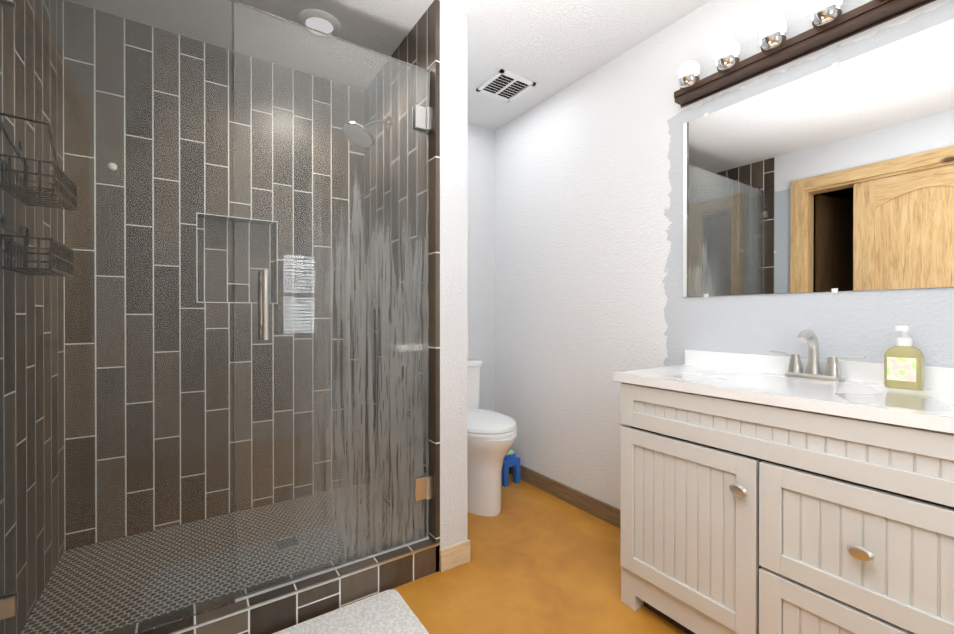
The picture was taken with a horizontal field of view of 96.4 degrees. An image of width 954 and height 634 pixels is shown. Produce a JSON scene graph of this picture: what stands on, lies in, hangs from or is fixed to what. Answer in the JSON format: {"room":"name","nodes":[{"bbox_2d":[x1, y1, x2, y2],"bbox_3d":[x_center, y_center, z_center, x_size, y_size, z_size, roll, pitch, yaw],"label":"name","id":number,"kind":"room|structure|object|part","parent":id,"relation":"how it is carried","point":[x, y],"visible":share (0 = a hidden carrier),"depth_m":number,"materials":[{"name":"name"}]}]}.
{"room":"bathroom","nodes":[
{"label":"bathroom","id":0,"kind":"room"},
{"bbox_2d":[63,0,364,549],"bbox_3d":[-1.203,-0.128,2.150,1.265,2.350,0.108,0,0,-34],"label":"tiled wall","id":1,"kind":"structure","parent":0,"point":[128,80],"depth_m":2.00,"materials":[{"name":"grey tile"}]},
{"bbox_2d":[108,163,116,170],"bbox_3d":[-1.563,-0.646,1.828,0.032,0.032,0.021,0,0,-34],"label":"hanger","id":2,"kind":"object","parent":1,"relation":"attached to","point":[114,165],"depth_m":1.83,"materials":[{"name":"white plastic"}]},
{"bbox_2d":[67,0,710,130],"bbox_3d":[-0.420,-1.347,0.743,3.660,0.100,3.560,0,0,-34],"label":"ceiling","id":3,"kind":"structure","parent":0,"point":[550,48],"depth_m":1.95,"materials":[{"name":"white paint"}]},
{"bbox_2d":[297,9,340,37],"bbox_3d":[-0.699,-1.294,1.894,0.184,0.014,0.184,0,0,-34],"label":"recessed light","id":4,"kind":"object","parent":3,"relation":"in","point":[323,21],"visible":0.88,"depth_m":1.87,"materials":[{"name":"white plastic"}]},
{"bbox_2d":[476,69,535,102],"bbox_3d":[0.161,-1.297,2.407,0.240,0.013,0.240,0,0,-34],"label":"ceiling vent","id":5,"kind":"object","parent":3,"relation":"in","point":[504,85],"visible":1,"depth_m":2.40,"materials":[{"name":"white plastic"}]},
{"bbox_2d":[440,1,466,548],"bbox_3d":[-0.340,-0.128,2.158,0.135,2.350,0.870,0,0,-34],"label":"wall pillar","id":6,"kind":"structure","parent":0,"point":[453,275],"depth_m":1.79,"materials":[{"name":"white paint"}]},
{"bbox_2d":[364,0,439,571],"bbox_3d":[-0.401,-0.128,2.110,0.020,2.350,0.858,0,0,-34],"label":"tiled wall","id":7,"kind":"structure","parent":6,"relation":"attached to","point":[419,46],"depth_m":1.97,"materials":[{"name":"grey tile"}]},
{"bbox_2d":[342,117,391,148],"bbox_3d":[-0.528,-0.916,2.063,0.236,0.171,0.158,0,0,-19],"label":"shower head","id":8,"kind":"object","parent":7,"relation":"attached to","point":[362,144],"depth_m":2.05,"materials":[{"name":"silver metal"}]},
{"bbox_2d":[371,278,387,309],"bbox_3d":[-0.521,-0.121,2.223,0.050,0.168,0.164,0,0,-34],"label":"valve","id":9,"kind":"object","parent":7,"relation":"attached to","point":[384,281],"depth_m":2.20,"materials":[{"name":"silver metal"}]},
{"bbox_2d":[390,342,424,351],"bbox_3d":[-0.324,0.130,1.865,0.124,0.026,0.184,0,0,-34],"label":"shelf ledge","id":10,"kind":"object","parent":7,"relation":"attached to","point":[409,344],"depth_m":1.80,"materials":[{"name":"white stone"}]},
{"bbox_2d":[439,539,469,572],"bbox_3d":[-0.092,1.003,1.794,0.143,0.092,0.018,0,0,-34],"label":"baseboard","id":11,"kind":"structure","parent":6,"relation":"attached to","point":[452,556],"depth_m":1.78,"materials":[{"name":"brown wood"}]},
{"bbox_2d":[467,123,494,411],"bbox_3d":[-0.856,-0.129,2.468,2.460,2.350,0.220,0,0,-34],"label":"wall","id":12,"kind":"structure","parent":0,"point":[480,243],"depth_m":2.93,"materials":[{"name":"white paint"}]},
{"bbox_2d":[393,474,686,633],"bbox_3d":[-0.420,1.103,0.752,3.660,0.100,3.560,0,0,-34],"label":"floor","id":13,"kind":"structure","parent":0,"point":[542,562],"depth_m":1.69,"materials":[{"name":"concrete"}]},
{"bbox_2d":[20,483,417,633],"bbox_3d":[-0.966,1.003,1.803,1.265,0.092,0.743,0,0,-34],"label":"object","id":14,"kind":"structure","parent":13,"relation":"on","point":[152,600],"depth_m":1.68,"materials":[{"name":"tile"}]},
{"bbox_2d":[104,533,439,633],"bbox_3d":[-0.717,0.991,1.451,1.285,0.117,0.118,0,0,-34],"label":"shower curb","id":15,"kind":"object","parent":13,"relation":"on","point":[278,609],"visible":0.94,"depth_m":1.48,"materials":[{"name":"tile"}]},
{"bbox_2d":[0,0,428,633],"bbox_3d":[-0.726,-0.049,1.440,1.256,1.963,0.010,0,0,-34],"label":"shower glass door","id":16,"kind":"structure","parent":15,"relation":"on","point":[358,384],"depth_m":1.44,"materials":[{"name":"clear glass"}]},
{"bbox_3d":[-1.022,-0.048,1.241,0.543,1.963,0.010,0,0,-34],"label":"shower glass panel","id":17,"kind":"part","parent":16,"relation":"part of","materials":[{"name":"clear glass"}]},
{"bbox_2d":[0,0,432,619],"bbox_3d":[-0.725,0.033,1.441,1.263,1.799,0.119,0,0,-34],"label":"hardware piece","id":18,"kind":"object","parent":16,"relation":"attached to","point":[424,484],"visible":0.79,"depth_m":1.50,"materials":[{"name":"silver metal"}]},
{"bbox_2d":[273,589,428,633],"bbox_3d":[-0.504,1.041,1.202,0.800,0.018,0.510,0,0,-34],"label":"rug","id":19,"kind":"object","parent":13,"relation":"on","point":[389,611],"visible":0.98,"depth_m":1.45,"materials":[{"name":"white fabric"}]},
{"bbox_2d":[467,358,516,516],"bbox_3d":[-0.038,0.660,2.451,0.422,0.772,0.718,0,0,-34],"label":"toilet","id":20,"kind":"object","parent":13,"relation":"on","point":[491,437],"visible":0.48,"depth_m":2.24,"materials":[{"name":"white ceramic"}]},
{"bbox_2d":[502,450,519,486],"bbox_3d":[0.161,0.949,2.747,0.128,0.192,0.220,0,0,-34],"label":"step stool","id":21,"kind":"object","parent":13,"relation":"on","point":[511,459],"visible":0.5,"depth_m":2.67,"materials":[{"name":"blue plastic"}]},
{"bbox_2d":[613,329,953,633],"bbox_3d":[0.954,0.545,1.308,0.513,1.011,0.934,0,0,-34],"label":"bathroom vanity","id":22,"kind":"object","parent":13,"relation":"on","point":[812,493],"visible":1,"depth_m":1.15,"materials":[{"name":"white paint"}]},
{"bbox_2d":[769,329,864,380],"bbox_3d":[1.084,0.121,1.394,0.132,0.163,0.259,0,0,-34],"label":"faucet","id":23,"kind":"object","parent":22,"relation":"on","point":[793,367],"depth_m":1.40,"materials":[{"name":"silver metal"}]},
{"bbox_2d":[884,326,923,389],"bbox_3d":[1.220,0.114,1.220,0.057,0.178,0.078,0,0,-34],"label":"soap dispenser","id":24,"kind":"object","parent":22,"relation":"on","point":[903,363],"visible":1,"depth_m":1.21,"materials":[{"name":"yellow plastic"}]},
{"bbox_2d":[495,0,953,508],"bbox_3d":[1.048,-0.126,1.737,0.120,2.350,3.560,0,0,-34],"label":"wall","id":25,"kind":"structure","parent":0,"point":[590,299],"depth_m":2.12,"materials":[{"name":"paint"}]},
{"bbox_2d":[509,465,619,527],"bbox_3d":[0.514,1.002,2.411,0.016,0.088,1.379,0,0,-34],"label":"baseboard","id":26,"kind":"structure","parent":25,"relation":"attached to","point":[606,512],"depth_m":2.37,"materials":[{"name":"brown wood"}]},
{"bbox_2d":[674,0,935,107],"bbox_3d":[1.098,-0.977,1.444,0.118,0.136,0.915,0,0,-34],"label":"light bar","id":27,"kind":"object","parent":25,"relation":"attached to","point":[831,23],"visible":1,"depth_m":1.47,"materials":[{"name":"brown metal"}]},
{"bbox_2d":[683,19,953,297],"bbox_3d":[1.148,-0.460,1.471,0.008,0.762,0.910,0,0,-34],"label":"mirror","id":28,"kind":"object","parent":25,"relation":"attached to","point":[835,177],"visible":1,"depth_m":1.42,"materials":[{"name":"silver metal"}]},
{"bbox_3d":[-0.893,-0.121,0.429,0.120,2.350,3.560,0,0,-34],"label":"wall","id":29,"kind":"structure","parent":0,"visible":0},
{"bbox_2d":[0,0,64,633],"bbox_3d":[-1.467,-0.125,1.399,0.012,2.350,0.870,0,0,-34],"label":"tiled wall","id":30,"kind":"structure","parent":29,"relation":"attached to","point":[11,398],"depth_m":1.39,"materials":[{"name":"grey tile"}]},
{"bbox_2d":[0,214,73,276],"bbox_3d":[-1.310,-0.207,1.274,0.114,0.152,0.259,0,0,-34],"label":"caddy","id":31,"kind":"object","parent":30,"relation":"attached to","point":[59,262],"depth_m":1.24,"materials":[{"name":"black metal"}]},
{"bbox_2d":[0,112,77,210],"bbox_3d":[-1.300,-0.447,1.268,0.123,0.192,0.279,0,0,-34],"label":"caddy","id":32,"kind":"object","parent":30,"relation":"attached to","point":[56,177],"depth_m":1.23,"materials":[{"name":"black metal"}]}
]}

